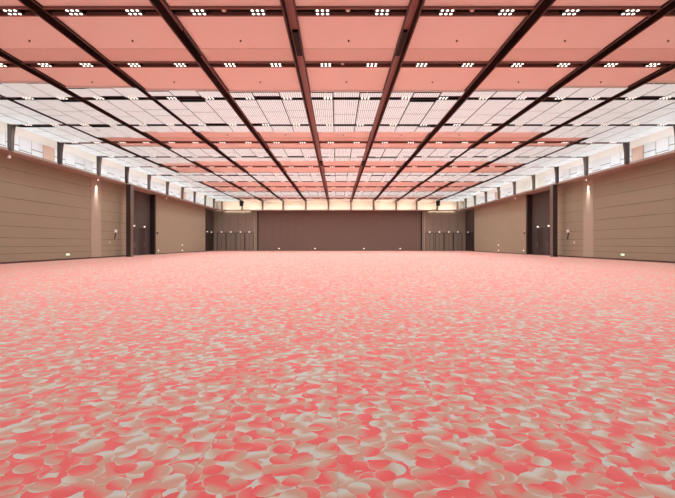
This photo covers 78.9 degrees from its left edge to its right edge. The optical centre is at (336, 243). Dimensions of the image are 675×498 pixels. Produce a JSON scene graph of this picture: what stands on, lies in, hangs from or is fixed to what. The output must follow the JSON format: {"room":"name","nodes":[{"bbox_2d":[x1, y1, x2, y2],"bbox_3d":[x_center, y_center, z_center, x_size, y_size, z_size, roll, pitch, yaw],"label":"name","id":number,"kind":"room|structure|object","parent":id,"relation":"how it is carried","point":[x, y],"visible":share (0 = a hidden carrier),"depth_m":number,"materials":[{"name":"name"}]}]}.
{"room":"exhibition hall","nodes":[
{"label":"exhibition hall","id":0,"kind":"room"},
{"bbox_2d":[0,153,213,261],"bbox_3d":[-20.920,-2.120,33.000,0.760,6.780,74.000,0,0,0],"label":"wall","id":1,"kind":"structure","parent":0,"point":[47,212],"depth_m":32.38,"materials":[{"name":"beige wood"}]},
{"bbox_2d":[0,251,203,263],"bbox_3d":[-20.575,1.215,30.100,0.050,0.110,68.200,0,0,0],"label":"baseboard","id":2,"kind":"structure","parent":1,"relation":"attached to","point":[194,251],"depth_m":31.38,"materials":[{"name":"black wood"}]},
{"bbox_2d":[0,146,220,210],"bbox_3d":[-20.425,-5.585,32.525,1.750,0.150,73.050,0,0,0],"label":"trim","id":3,"kind":"structure","parent":1,"relation":"attached to","point":[3,150],"depth_m":32.36,"materials":[{"name":"beige"}]},
{"bbox_2d":[126,184,133,256],"bbox_3d":[-19.520,-2.120,38.650,0.420,6.780,0.600,0,0,0],"label":"trim","id":4,"kind":"structure","parent":1,"relation":"attached to","point":[129,188],"depth_m":38.35,"materials":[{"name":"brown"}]},
{"bbox_2d":[134,227,138,254],"bbox_3d":[-21.015,-0.190,42.450,0.110,2.920,2.040,0,0,0],"label":"door","id":5,"kind":"structure","parent":1,"relation":"in","point":[136,230],"depth_m":42.98,"materials":[{"name":"black wood"}]},
{"bbox_2d":[140,228,148,254],"bbox_3d":[-21.015,-0.190,44.750,0.110,2.920,2.040,0,0,0],"label":"door","id":6,"kind":"structure","parent":1,"relation":"in","point":[144,232],"depth_m":44.77,"materials":[{"name":"black wood"}]},
{"bbox_2d":[209,233,212,250],"bbox_3d":[-21.035,-0.240,68.600,0.070,3.020,1.840,0,0,0],"label":"door","id":7,"kind":"structure","parent":1,"relation":"in","point":[210,234],"depth_m":68.40,"materials":[{"name":"black wood"}]},
{"bbox_2d":[0,121,218,207],"bbox_3d":[-20.300,-6.570,33.250,1.400,2.020,74.500,0,0,0],"label":"wall","id":8,"kind":"structure","parent":0,"point":[25,141],"depth_m":33.04,"materials":[{"name":"white"}]},
{"bbox_2d":[7,123,15,150],"bbox_3d":[-19.440,-6.355,24.500,0.320,1.610,0.260,0,0,0],"label":"column","id":9,"kind":"structure","parent":8,"relation":"attached to","point":[11,128],"depth_m":24.37,"materials":[{"name":"grey metal"}]},
{"bbox_2d":[57,142,63,164],"bbox_3d":[-19.440,-6.355,28.840,0.320,1.610,0.260,0,0,0],"label":"trim","id":10,"kind":"structure","parent":8,"relation":"attached to","point":[60,145],"depth_m":28.71,"materials":[{"name":"grey"}]},
{"bbox_2d":[97,156,101,175],"bbox_3d":[-19.440,-6.355,33.550,0.320,1.610,0.260,0,0,0],"label":"trim","id":11,"kind":"structure","parent":8,"relation":"attached to","point":[99,158],"depth_m":33.42,"materials":[{"name":"grey"}]},
{"bbox_2d":[125,167,129,183],"bbox_3d":[-19.440,-6.355,38.000,0.320,1.610,0.260,0,0,0],"label":"trim","id":12,"kind":"structure","parent":8,"relation":"attached to","point":[126,168],"depth_m":37.87,"materials":[{"name":"grey metal"}]},
{"bbox_2d":[0,251,674,497],"bbox_3d":[0.450,1.330,33.250,44.400,0.120,74.500,0,0,0],"label":"floor","id":13,"kind":"structure","parent":0,"point":[206,374],"depth_m":3.88,"materials":[{"name":"pink carpet"}]},
{"bbox_2d":[0,0,674,200],"bbox_3d":[0.450,-7.375,33.250,44.000,0.610,74.500,0,0,0],"label":"ceiling","id":14,"kind":"structure","parent":0,"point":[217,38],"depth_m":16.00,"materials":[{"name":"paint"}]},
{"bbox_2d":[0,100,102,141],"bbox_3d":[-17.802,-7.298,23.034,3.156,0.485,11.262,0,0,0],"label":"ceiling panel","id":15,"kind":"object","parent":14,"relation":"attached to","point":[52,131],"visible":0.96,"depth_m":24.14,"materials":[{"name":"white metal"}]},
{"bbox_2d":[0,83,145,137],"bbox_3d":[-14.358,-7.298,22.774,3.202,0.485,9.352,0,0,0],"label":"ceiling panel","id":16,"kind":"object","parent":14,"relation":"attached to","point":[89,114],"visible":0.92,"depth_m":21.62,"materials":[{"name":"white metal"}]},
{"bbox_2d":[68,143,157,166],"bbox_3d":[-17.802,-7.298,33.395,3.156,0.485,8.760,0,0,0],"label":"raft","id":17,"kind":"object","parent":14,"relation":"attached to","point":[96,148],"visible":0.89,"depth_m":32.21,"materials":[{"name":"white metal"}]},
{"bbox_2d":[0,84,240,200],"bbox_3d":[-16.009,-7.284,32.575,0.432,0.432,73.150,0,0,0],"label":"beam","id":18,"kind":"structure","parent":14,"relation":"attached to","point":[11,99],"depth_m":29.28,"materials":[{"name":"brown metal"}]},
{"bbox_2d":[68,88,192,131],"bbox_3d":[-10.726,-7.298,22.335,3.202,0.485,7.401,0,0,0],"label":"ceiling panel","id":19,"kind":"object","parent":14,"relation":"attached to","point":[149,106],"visible":0.94,"depth_m":21.62,"materials":[{"name":"white metal"}]},
{"bbox_2d":[0,48,262,200],"bbox_3d":[-12.542,-7.284,32.575,0.432,0.432,73.150,0,0,0],"label":"beam","id":20,"kind":"structure","parent":14,"relation":"attached to","point":[25,66],"depth_m":20.23,"materials":[{"name":"red paint"}]},
{"bbox_2d":[18,0,283,200],"bbox_3d":[-9.075,-7.284,32.575,0.432,0.432,73.150,0,0,0],"label":"beam","id":21,"kind":"structure","parent":14,"relation":"attached to","point":[34,6],"depth_m":16.09,"materials":[{"name":"brown metal"}]},
{"bbox_2d":[123,146,190,162],"bbox_3d":[-14.276,-7.298,33.075,3.037,0.485,6.300,0,0,0],"label":"raft","id":22,"kind":"object","parent":14,"relation":"hanging from","point":[155,151],"visible":0.83,"depth_m":32.58,"materials":[{"name":"white metal"}]},
{"bbox_2d":[130,167,195,181],"bbox_3d":[-17.720,-7.298,42.525,3.321,0.485,8.800,0,0,0],"label":"raft","id":23,"kind":"object","parent":14,"relation":"hanging from","point":[152,171],"visible":0.89,"depth_m":41.44,"materials":[{"name":"white metal"}]},
{"bbox_2d":[148,91,249,131],"bbox_3d":[-7.171,-7.298,22.503,3.378,0.485,7.057,0,0,0],"label":"ceiling panel","id":24,"kind":"object","parent":14,"relation":"attached to","point":[203,111],"visible":0.91,"depth_m":21.95,"materials":[{"name":"white metal"}]},
{"bbox_2d":[171,149,227,160],"bbox_3d":[-10.891,-7.298,32.949,3.202,0.485,4.649,0,0,0],"label":"raft","id":25,"kind":"object","parent":14,"relation":"attached to","point":[199,153],"visible":0.89,"depth_m":32.58,"materials":[{"name":"white metal"}]},
{"bbox_2d":[179,173,224,180],"bbox_3d":[-14.276,-7.298,43.845,3.367,0.485,5.640,0,0,0],"label":"raft","id":26,"kind":"object","parent":14,"relation":"hanging from","point":[203,177],"visible":0.9,"depth_m":43.95,"materials":[{"name":"white metal"}]},
{"bbox_2d":[170,182,239,200],"bbox_3d":[-17.720,-7.298,58.075,3.321,0.485,21.700,0,0,0],"label":"raft","id":27,"kind":"object","parent":14,"relation":"hanging from","point":[209,191],"visible":0.98,"depth_m":54.78,"materials":[{"name":"white metal"}]},
{"bbox_2d":[149,0,306,200],"bbox_3d":[-5.265,-7.284,32.575,0.432,0.432,73.150,0,0,0],"label":"trim","id":28,"kind":"structure","parent":14,"relation":"attached to","point":[161,6],"depth_m":16.77,"materials":[{"name":"red paint"}]},
{"bbox_2d":[215,173,255,180],"bbox_3d":[-10.726,-7.298,43.848,3.202,0.485,5.646,0,0,0],"label":"raft","id":29,"kind":"object","parent":14,"relation":"attached to","point":[235,178],"visible":0.88,"depth_m":43.95,"materials":[{"name":"white metal"}]},
{"bbox_2d":[223,191,253,196],"bbox_3d":[-14.193,-7.298,58.814,3.202,0.485,6.377,0,0,0],"label":"raft","id":30,"kind":"object","parent":14,"relation":"hanging from","point":[228,192],"visible":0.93,"depth_m":58.09,"materials":[{"name":"white metal"}]},
{"bbox_2d":[219,149,272,160],"bbox_3d":[-7.171,-7.298,32.919,3.378,0.485,4.588,0,0,0],"label":"raft","id":31,"kind":"object","parent":14,"relation":"attached to","point":[229,152],"visible":0.91,"depth_m":32.58,"materials":[{"name":"white metal"}]},
{"bbox_2d":[246,191,274,196],"bbox_3d":[-10.809,-7.298,58.779,3.037,0.485,6.309,0,0,0],"label":"raft","id":32,"kind":"object","parent":14,"relation":"hanging from","point":[250,192],"visible":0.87,"depth_m":58.09,"materials":[{"name":"white metal"}]},
{"bbox_2d":[249,173,287,180],"bbox_3d":[-7.171,-7.298,43.842,3.378,0.485,5.635,0,0,0],"label":"raft","id":33,"kind":"object","parent":14,"relation":"attached to","point":[277,176],"visible":0.9,"depth_m":43.95,"materials":[{"name":"white metal"}]},
{"bbox_2d":[230,92,310,131],"bbox_3d":[-3.360,-7.298,22.613,3.376,0.485,6.912,0,0,0],"label":"ceiling panel","id":34,"kind":"object","parent":14,"relation":"attached to","point":[274,111],"visible":0.93,"depth_m":21.95,"materials":[{"name":"white metal"}]},
{"bbox_2d":[272,191,300,196],"bbox_3d":[-7.171,-7.298,58.849,3.378,0.485,6.448,0,0,0],"label":"raft","id":35,"kind":"object","parent":14,"relation":"hanging from","point":[274,192],"visible":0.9,"depth_m":58.09,"materials":[{"name":"white metal"}]},
{"bbox_2d":[270,149,316,160],"bbox_3d":[-3.360,-7.298,32.920,3.376,0.485,4.590,0,0,0],"label":"raft","id":36,"kind":"object","parent":14,"relation":"attached to","point":[290,152],"visible":0.85,"depth_m":32.58,"materials":[{"name":"white metal"}]},
{"bbox_2d":[287,173,321,180],"bbox_3d":[-3.360,-7.298,43.811,3.376,0.485,5.572,0,0,0],"label":"raft","id":37,"kind":"object","parent":14,"relation":"attached to","point":[294,176],"visible":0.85,"depth_m":43.30,"materials":[{"name":"white metal"}]},
{"bbox_2d":[280,0,329,200],"bbox_3d":[-1.455,-7.284,32.575,0.432,0.432,73.150,0,0,0],"label":"trim","id":38,"kind":"structure","parent":14,"relation":"attached to","point":[288,7],"depth_m":17.15,"materials":[{"name":"red paint"}]},
{"bbox_2d":[300,191,325,196],"bbox_3d":[-3.360,-7.298,58.803,3.376,0.485,6.355,0,0,0],"label":"raft","id":39,"kind":"object","parent":14,"relation":"hanging from","point":[302,192],"visible":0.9,"depth_m":58.09,"materials":[{"name":"white metal"}]},
{"bbox_2d":[187,185,469,186],"bbox_3d":[0.450,-7.180,51.700,39.900,0.200,0.450,0,0,0],"label":"trim","id":40,"kind":"structure","parent":14,"relation":"attached to","point":[187,185],"depth_m":51.48,"materials":[{"name":"black paint"}]},
{"bbox_2d":[218,197,451,198],"bbox_3d":[0.450,-7.180,64.900,39.900,0.200,0.450,0,0,0],"label":"trim","id":41,"kind":"structure","parent":14,"relation":"attached to","point":[218,197],"depth_m":65.07,"materials":[{"name":"black paint"}]},
{"bbox_2d":[125,164,545,166],"bbox_3d":[0.450,-7.180,38.000,39.900,0.200,0.450,0,0,0],"label":"trim","id":42,"kind":"structure","parent":14,"relation":"attached to","point":[145,164],"depth_m":37.80,"materials":[{"name":"black paint"}]},
{"bbox_2d":[0,61,673,67],"bbox_3d":[0.450,-7.180,16.300,39.900,0.200,0.450,0,0,0],"label":"trim","id":43,"kind":"structure","parent":14,"relation":"attached to","point":[57,64],"depth_m":16.46,"materials":[{"name":"black paint"}]},
{"bbox_2d":[0,6,674,16],"bbox_3d":[0.450,-7.180,12.580,39.900,0.200,0.450,0,0,0],"label":"ceiling beam","id":44,"kind":"structure","parent":14,"relation":"attached to","point":[57,11],"depth_m":12.68,"materials":[{"name":"brown metal"}]},
{"bbox_2d":[1,9,24,14],"bbox_3d":[-9.959,-7.140,12.580,0.530,0.120,0.300,0,0,0],"label":"recessed light","id":45,"kind":"object","parent":44,"relation":"in","point":[7,11],"visible":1,"depth_m":12.60,"materials":[{"name":"white"}]},
{"bbox_2d":[63,9,85,14],"bbox_3d":[-8.065,-7.140,12.580,0.530,0.120,0.300,0,0,0],"label":"recessed light","id":46,"kind":"object","parent":44,"relation":"in","point":[69,11],"visible":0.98,"depth_m":12.60,"materials":[{"name":"white"}]},
{"bbox_2d":[123,9,144,14],"bbox_3d":[-6.237,-7.140,12.580,0.530,0.120,0.300,0,0,0],"label":"recessed light","id":47,"kind":"object","parent":44,"relation":"in","point":[128,11],"visible":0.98,"depth_m":12.59,"materials":[{"name":"white"}]},
{"bbox_2d":[188,9,207,14],"bbox_3d":[-4.255,-7.140,12.580,0.530,0.120,0.300,0,0,0],"label":"recessed light","id":48,"kind":"object","parent":44,"relation":"in","point":[192,11],"visible":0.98,"depth_m":12.57,"materials":[{"name":"white"}]},
{"bbox_2d":[248,9,266,14],"bbox_3d":[-2.426,-7.140,12.580,0.530,0.120,0.300,0,0,0],"label":"recessed light","id":49,"kind":"object","parent":44,"relation":"in","point":[252,11],"visible":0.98,"depth_m":12.57,"materials":[{"name":"white"}]},
{"bbox_2d":[314,9,330,14],"bbox_3d":[-0.445,-7.140,12.580,0.530,0.120,0.300,0,0,0],"label":"recessed light","id":50,"kind":"object","parent":44,"relation":"in","point":[316,11],"visible":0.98,"depth_m":12.54,"materials":[{"name":"white"}]},
{"bbox_2d":[0,93,674,99],"bbox_3d":[0.450,-7.180,20.020,39.900,0.200,0.450,0,0,0],"label":"trim","id":51,"kind":"structure","parent":14,"relation":"attached to","point":[122,97],"depth_m":20.18,"materials":[{"name":"black paint"}]},
{"bbox_2d":[102,154,575,156],"bbox_3d":[0.450,-7.180,33.550,39.900,0.200,0.450,0,0,0],"label":"trim","id":52,"kind":"structure","parent":14,"relation":"attached to","point":[121,154],"depth_m":33.72,"materials":[{"name":"black paint"}]},
{"bbox_2d":[207,194,472,195],"bbox_3d":[0.450,-7.180,60.600,39.900,0.200,0.450,0,0,0],"label":"trim","id":53,"kind":"structure","parent":14,"relation":"attached to","point":[218,194],"depth_m":60.76,"materials":[{"name":"black paint"}]},
{"bbox_2d":[328,191,352,196],"bbox_3d":[0.450,-7.298,58.847,3.376,0.485,6.443,0,0,0],"label":"raft","id":54,"kind":"object","parent":14,"relation":"hanging from","point":[337,192],"visible":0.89,"depth_m":58.09,"materials":[{"name":"white metal"}]},
{"bbox_2d":[174,180,507,181],"bbox_3d":[0.450,-7.180,47.100,39.900,0.200,0.450,0,0,0],"label":"trim","id":55,"kind":"structure","parent":14,"relation":"attached to","point":[174,180],"depth_m":47.26,"materials":[{"name":"black paint"}]},
{"bbox_2d":[325,173,357,180],"bbox_3d":[0.450,-7.298,43.817,3.376,0.485,5.584,0,0,0],"label":"raft","id":56,"kind":"object","parent":14,"relation":"attached to","point":[339,176],"visible":0.88,"depth_m":43.95,"materials":[{"name":"white metal"}]},
{"bbox_2d":[321,149,364,160],"bbox_3d":[0.450,-7.298,32.949,3.376,0.485,4.648,0,0,0],"label":"raft","id":57,"kind":"object","parent":14,"relation":"attached to","point":[340,154],"visible":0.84,"depth_m":32.58,"materials":[{"name":"white metal"}]},
{"bbox_2d":[64,139,622,142],"bbox_3d":[0.450,-7.180,28.840,39.900,0.200,0.450,0,0,0],"label":"trim","id":58,"kind":"structure","parent":14,"relation":"attached to","point":[68,139],"depth_m":28.62,"materials":[{"name":"black paint"}]},
{"bbox_2d":[16,120,672,125],"bbox_3d":[0.450,-7.180,24.500,39.900,0.200,0.450,0,0,0],"label":"trim","id":59,"kind":"structure","parent":14,"relation":"attached to","point":[104,124],"depth_m":24.66,"materials":[{"name":"black paint"}]},
{"bbox_2d":[311,92,381,131],"bbox_3d":[0.450,-7.298,22.606,3.376,0.485,6.831,0,0,0],"label":"raft","id":60,"kind":"object","parent":14,"relation":"attached to","point":[323,109],"visible":0.91,"depth_m":21.95,"materials":[{"name":"white metal"}]},
{"bbox_2d":[354,191,380,196],"bbox_3d":[4.260,-7.298,58.841,3.376,0.485,6.432,0,0,0],"label":"raft","id":61,"kind":"object","parent":14,"relation":"hanging from","point":[364,192],"visible":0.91,"depth_m":58.09,"materials":[{"name":"white metal"}]},
{"bbox_2d":[360,173,395,180],"bbox_3d":[4.260,-7.298,43.830,3.376,0.485,5.610,0,0,0],"label":"raft","id":62,"kind":"object","parent":14,"relation":"attached to","point":[365,176],"visible":0.89,"depth_m":43.95,"materials":[{"name":"white metal"}]},
{"bbox_2d":[373,9,390,14],"bbox_3d":[1.383,-7.140,12.580,0.530,0.120,0.300,0,0,0],"label":"recessed light","id":63,"kind":"object","parent":14,"relation":"attached to","point":[375,11],"visible":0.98,"depth_m":12.57,"materials":[{"name":"white glass"}]},
{"bbox_2d":[350,0,424,200],"bbox_3d":[2.355,-7.284,32.575,0.432,0.432,73.150,0,0,0],"label":"trim","id":64,"kind":"structure","parent":14,"relation":"attached to","point":[413,12],"depth_m":17.06,"materials":[{"name":"red paint"}]},
{"bbox_2d":[367,149,415,160],"bbox_3d":[4.260,-7.298,32.930,3.376,0.485,4.610,0,0,0],"label":"raft","id":65,"kind":"object","parent":14,"relation":"attached to","point":[404,154],"visible":0.88,"depth_m":32.58,"materials":[{"name":"white metal"}]},
{"bbox_2d":[379,191,408,196],"bbox_3d":[8.071,-7.298,58.821,3.378,0.485,6.393,0,0,0],"label":"raft","id":66,"kind":"object","parent":14,"relation":"hanging from","point":[384,192],"visible":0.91,"depth_m":58.09,"materials":[{"name":"white metal"}]},
{"bbox_2d":[394,173,433,180],"bbox_3d":[8.071,-7.298,43.810,3.378,0.485,5.571,0,0,0],"label":"raft","id":67,"kind":"object","parent":14,"relation":"attached to","point":[402,176],"visible":0.89,"depth_m":43.95,"materials":[{"name":"white metal"}]},
{"bbox_2d":[405,191,433,196],"bbox_3d":[11.709,-7.298,58.850,3.037,0.485,6.449,0,0,0],"label":"raft","id":68,"kind":"object","parent":14,"relation":"hanging from","point":[416,192],"visible":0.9,"depth_m":58.09,"materials":[{"name":"white metal"}]},
{"bbox_2d":[378,92,463,131],"bbox_3d":[4.260,-7.298,22.590,3.376,0.485,6.859,0,0,0],"label":"ceiling panel","id":69,"kind":"object","parent":14,"relation":"attached to","point":[415,112],"visible":0.9,"depth_m":22.11,"materials":[{"name":"white metal"}]},
{"bbox_2d":[412,149,466,160],"bbox_3d":[8.071,-7.298,32.949,3.378,0.485,4.649,0,0,0],"label":"raft","id":70,"kind":"object","parent":14,"relation":"attached to","point":[437,154],"visible":0.88,"depth_m":32.58,"materials":[{"name":"white metal"}]},
{"bbox_2d":[428,191,459,196],"bbox_3d":[15.176,-7.298,58.850,3.037,0.485,6.449,0,0,0],"label":"raft","id":71,"kind":"object","parent":14,"relation":"hanging from","point":[437,192],"visible":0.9,"depth_m":58.09,"materials":[{"name":"white metal"}]},
{"bbox_2d":[437,9,455,14],"bbox_3d":[3.365,-7.140,12.580,0.530,0.120,0.300,0,0,0],"label":"recessed light","id":72,"kind":"object","parent":14,"relation":"attached to","point":[439,11],"visible":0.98,"depth_m":12.60,"materials":[{"name":"white glass"}]},
{"bbox_2d":[428,173,468,180],"bbox_3d":[11.791,-7.298,43.816,3.202,0.485,5.581,0,0,0],"label":"raft","id":73,"kind":"object","parent":14,"relation":"attached to","point":[457,176],"visible":0.9,"depth_m":43.95,"materials":[{"name":"white metal"}]},
{"bbox_2d":[373,0,555,200],"bbox_3d":[6.165,-7.284,32.575,0.432,0.432,73.150,0,0,0],"label":"trim","id":74,"kind":"structure","parent":14,"relation":"attached to","point":[542,6],"depth_m":16.68,"materials":[{"name":"red paint"}]},
{"bbox_2d":[441,182,511,200],"bbox_3d":[18.702,-7.298,58.075,3.156,0.485,21.700,0,0,0],"label":"raft","id":75,"kind":"object","parent":14,"relation":"hanging from","point":[484,186],"visible":0.97,"depth_m":54.78,"materials":[{"name":"white metal"}]},
{"bbox_2d":[457,173,501,180],"bbox_3d":[15.093,-7.298,43.842,3.202,0.485,5.634,0,0,0],"label":"raft","id":76,"kind":"object","parent":14,"relation":"attached to","point":[472,176],"visible":0.89,"depth_m":43.95,"materials":[{"name":"white metal"}]},
{"bbox_2d":[455,149,512,160],"bbox_3d":[11.626,-7.298,32.943,3.202,0.485,4.637,0,0,0],"label":"raft","id":77,"kind":"object","parent":14,"relation":"attached to","point":[471,153],"visible":0.87,"depth_m":32.58,"materials":[{"name":"white metal"}]},
{"bbox_2d":[438,91,545,131],"bbox_3d":[8.071,-7.298,22.518,3.378,0.485,6.908,0,0,0],"label":"raft","id":78,"kind":"object","parent":14,"relation":"attached to","point":[490,108],"visible":0.94,"depth_m":21.78,"materials":[{"name":"white metal"}]},
{"bbox_2d":[496,9,515,14],"bbox_3d":[5.193,-7.140,12.580,0.530,0.120,0.300,0,0,0],"label":"recessed light","id":79,"kind":"object","parent":14,"relation":"attached to","point":[498,11],"visible":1,"depth_m":12.59,"materials":[{"name":"white glass"}]},
{"bbox_2d":[487,167,553,181],"bbox_3d":[18.702,-7.298,42.525,3.156,0.485,8.800,0,0,0],"label":"raft","id":80,"kind":"object","parent":14,"relation":"attached to","point":[513,177],"visible":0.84,"depth_m":41.44,"materials":[{"name":"white metal"}]},
{"bbox_2d":[493,147,563,162],"bbox_3d":[15.176,-7.298,33.078,3.037,0.485,6.307,0,0,0],"label":"raft","id":81,"kind":"object","parent":14,"relation":"hanging from","point":[527,151],"visible":0.88,"depth_m":32.58,"materials":[{"name":"white metal"}]},
{"bbox_2d":[395,0,674,200],"bbox_3d":[9.975,-7.284,32.575,0.432,0.432,73.150,0,0,0],"label":"trim","id":82,"kind":"structure","parent":14,"relation":"attached to","point":[656,14],"depth_m":16.55,"materials":[{"name":"red paint"}]},
{"bbox_2d":[416,61,674,200],"bbox_3d":[13.442,-7.284,32.575,0.432,0.432,73.150,0,0,0],"label":"trim","id":83,"kind":"structure","parent":14,"relation":"attached to","point":[669,66],"depth_m":22.27,"materials":[{"name":"red paint"}]},
{"bbox_2d":[437,92,674,200],"bbox_3d":[16.909,-7.284,32.575,0.432,0.432,73.150,0,0,0],"label":"trim","id":84,"kind":"structure","parent":14,"relation":"attached to","point":[616,125],"depth_m":34.14,"materials":[{"name":"red paint"}]},
{"bbox_2d":[498,88,626,131],"bbox_3d":[11.709,-7.298,22.347,3.037,0.485,7.444,0,0,0],"label":"raft","id":85,"kind":"object","parent":14,"relation":"attached to","point":[563,106],"visible":0.94,"depth_m":21.46,"materials":[{"name":"white metal"}]},
{"bbox_2d":[560,9,581,14],"bbox_3d":[7.175,-7.140,12.580,0.530,0.120,0.300,0,0,0],"label":"recessed light","id":86,"kind":"object","parent":14,"relation":"attached to","point":[562,11],"visible":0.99,"depth_m":12.60,"materials":[{"name":"white glass"}]},
{"bbox_2d":[521,144,620,166],"bbox_3d":[18.620,-7.298,33.445,3.321,0.485,8.760,0,0,0],"label":"raft","id":87,"kind":"object","parent":14,"relation":"attached to","point":[590,149],"visible":0.9,"depth_m":32.58,"materials":[{"name":"white metal"}]},
{"bbox_2d":[542,83,674,137],"bbox_3d":[15.258,-7.298,22.795,3.202,0.485,9.318,0,0,0],"label":"raft","id":88,"kind":"object","parent":14,"relation":"attached to","point":[624,107],"visible":0.91,"depth_m":22.11,"materials":[{"name":"white metal"}]},
{"bbox_2d":[581,103,674,141],"bbox_3d":[18.620,-7.298,23.040,3.321,0.485,11.251,0,0,0],"label":"raft","id":89,"kind":"object","parent":14,"relation":"attached to","point":[666,118],"visible":0.98,"depth_m":25.20,"materials":[{"name":"white metal"}]},
{"bbox_2d":[618,9,641,14],"bbox_3d":[9.004,-7.140,12.580,0.530,0.120,0.300,0,0,0],"label":"recessed light","id":90,"kind":"object","parent":14,"relation":"attached to","point":[622,11],"visible":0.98,"depth_m":12.60,"materials":[{"name":"white glass"}]},
{"bbox_2d":[216,199,462,209],"bbox_3d":[0.450,-6.545,70.300,44.400,2.070,0.400,0,0,0],"label":"wall","id":91,"kind":"structure","parent":0,"point":[227,205],"depth_m":70.10,"materials":[{"name":"beige"}]},
{"bbox_2d":[214,211,465,250],"bbox_3d":[0.450,-2.120,70.230,44.400,6.780,0.540,0,0,0],"label":"wall","id":92,"kind":"structure","parent":0,"point":[272,230],"depth_m":70.07,"materials":[{"name":"brown wood"}]},
{"bbox_2d":[217,233,225,250],"bbox_3d":[-19.720,-0.265,69.985,1.500,3.070,0.070,0,0,0],"label":"door","id":93,"kind":"structure","parent":92,"relation":"in","point":[221,237],"depth_m":69.97,"materials":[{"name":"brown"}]},
{"bbox_2d":[226,233,234,250],"bbox_3d":[-18.115,-0.265,69.985,1.500,3.070,0.070,0,0,0],"label":"door","id":94,"kind":"structure","parent":92,"relation":"in","point":[230,237],"depth_m":69.97,"materials":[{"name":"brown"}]},
{"bbox_2d":[236,233,244,250],"bbox_3d":[-16.476,-0.265,69.985,1.500,3.070,0.070,0,0,0],"label":"door","id":95,"kind":"structure","parent":92,"relation":"in","point":[240,237],"depth_m":69.97,"materials":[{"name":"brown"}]},
{"bbox_2d":[245,233,253,250],"bbox_3d":[-14.973,-0.265,69.985,1.500,3.070,0.070,0,0,0],"label":"door","id":96,"kind":"structure","parent":92,"relation":"in","point":[249,237],"depth_m":69.97,"materials":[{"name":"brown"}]},
{"bbox_2d":[219,209,460,210],"bbox_3d":[0.450,-5.585,69.125,40.000,0.150,2.750,0,0,0],"label":"trim","id":97,"kind":"structure","parent":92,"relation":"attached to","point":[219,209],"depth_m":69.05,"materials":[{"name":"beige"}]},
{"bbox_2d":[425,233,433,250],"bbox_3d":[15.810,-0.265,69.985,1.500,3.070,0.070,0,0,0],"label":"door","id":98,"kind":"structure","parent":92,"relation":"in","point":[429,237],"depth_m":69.97,"materials":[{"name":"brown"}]},
{"bbox_2d":[435,233,443,250],"bbox_3d":[17.483,-0.265,69.985,1.500,3.070,0.070,0,0,0],"label":"door","id":99,"kind":"structure","parent":92,"relation":"in","point":[439,237],"depth_m":69.97,"materials":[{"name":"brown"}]},
{"bbox_2d":[444,233,452,250],"bbox_3d":[19.088,-0.265,69.985,1.500,3.070,0.070,0,0,0],"label":"door","id":100,"kind":"structure","parent":92,"relation":"in","point":[448,237],"depth_m":69.97,"materials":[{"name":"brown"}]},
{"bbox_2d":[453,233,461,250],"bbox_3d":[20.624,-0.265,69.985,1.500,3.070,0.070,0,0,0],"label":"door","id":101,"kind":"structure","parent":92,"relation":"in","point":[457,237],"depth_m":69.97,"materials":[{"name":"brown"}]},
{"bbox_2d":[460,127,674,207],"bbox_3d":[21.200,-6.570,33.250,1.400,2.020,74.500,0,0,0],"label":"wall","id":102,"kind":"structure","parent":0,"point":[662,141],"depth_m":33.72,"materials":[{"name":"white"}]},
{"bbox_2d":[554,166,558,183],"bbox_3d":[20.340,-6.355,38.000,0.320,1.610,0.260,0,0,0],"label":"trim","id":103,"kind":"structure","parent":102,"relation":"attached to","point":[556,169],"depth_m":37.87,"materials":[{"name":"grey metal"}]},
{"bbox_2d":[583,156,587,175],"bbox_3d":[20.340,-6.355,33.550,0.320,1.610,0.260,0,0,0],"label":"trim","id":104,"kind":"structure","parent":102,"relation":"attached to","point":[585,159],"depth_m":33.42,"materials":[{"name":"grey"}]},
{"bbox_2d":[623,142,629,164],"bbox_3d":[20.340,-6.355,28.840,0.320,1.610,0.260,0,0,0],"label":"trim","id":105,"kind":"structure","parent":102,"relation":"attached to","point":[626,145],"depth_m":28.71,"materials":[{"name":"grey"}]},
{"bbox_2d":[466,157,674,261],"bbox_3d":[21.820,-2.120,33.000,0.760,6.780,74.000,0,0,0],"label":"wall","id":106,"kind":"structure","parent":0,"point":[631,211],"depth_m":33.41,"materials":[{"name":"beige fabric"}]},
{"bbox_2d":[466,233,469,250],"bbox_3d":[21.935,-0.240,68.600,0.070,3.020,1.840,0,0,0],"label":"door","id":107,"kind":"structure","parent":106,"relation":"in","point":[467,234],"depth_m":68.61,"materials":[{"name":"black wood"}]},
{"bbox_2d":[533,228,542,254],"bbox_3d":[21.915,-0.190,44.750,0.110,2.920,2.040,0,0,0],"label":"door","id":108,"kind":"structure","parent":106,"relation":"in","point":[537,232],"depth_m":44.69,"materials":[{"name":"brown wood"}]},
{"bbox_2d":[544,227,549,254],"bbox_3d":[21.915,-0.190,42.450,0.110,2.920,2.040,0,0,0],"label":"door","id":109,"kind":"structure","parent":106,"relation":"in","point":[546,230],"depth_m":42.70,"materials":[{"name":"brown wood"}]},
{"bbox_2d":[550,184,557,256],"bbox_3d":[20.420,-2.120,38.650,0.420,6.780,0.600,0,0,0],"label":"trim","id":110,"kind":"structure","parent":106,"relation":"attached to","point":[553,188],"depth_m":38.35,"materials":[{"name":"grey"}]},
{"bbox_2d":[459,150,674,210],"bbox_3d":[21.325,-5.585,32.525,1.750,0.150,73.050,0,0,0],"label":"trim","id":111,"kind":"structure","parent":106,"relation":"attached to","point":[670,154],"depth_m":33.32,"materials":[{"name":"beige"}]},
{"bbox_2d":[476,251,674,262],"bbox_3d":[21.475,1.215,30.100,0.050,0.110,68.200,0,0,0],"label":"baseboard","id":112,"kind":"structure","parent":106,"relation":"attached to","point":[476,251],"depth_m":32.04,"materials":[{"name":"red wood"}]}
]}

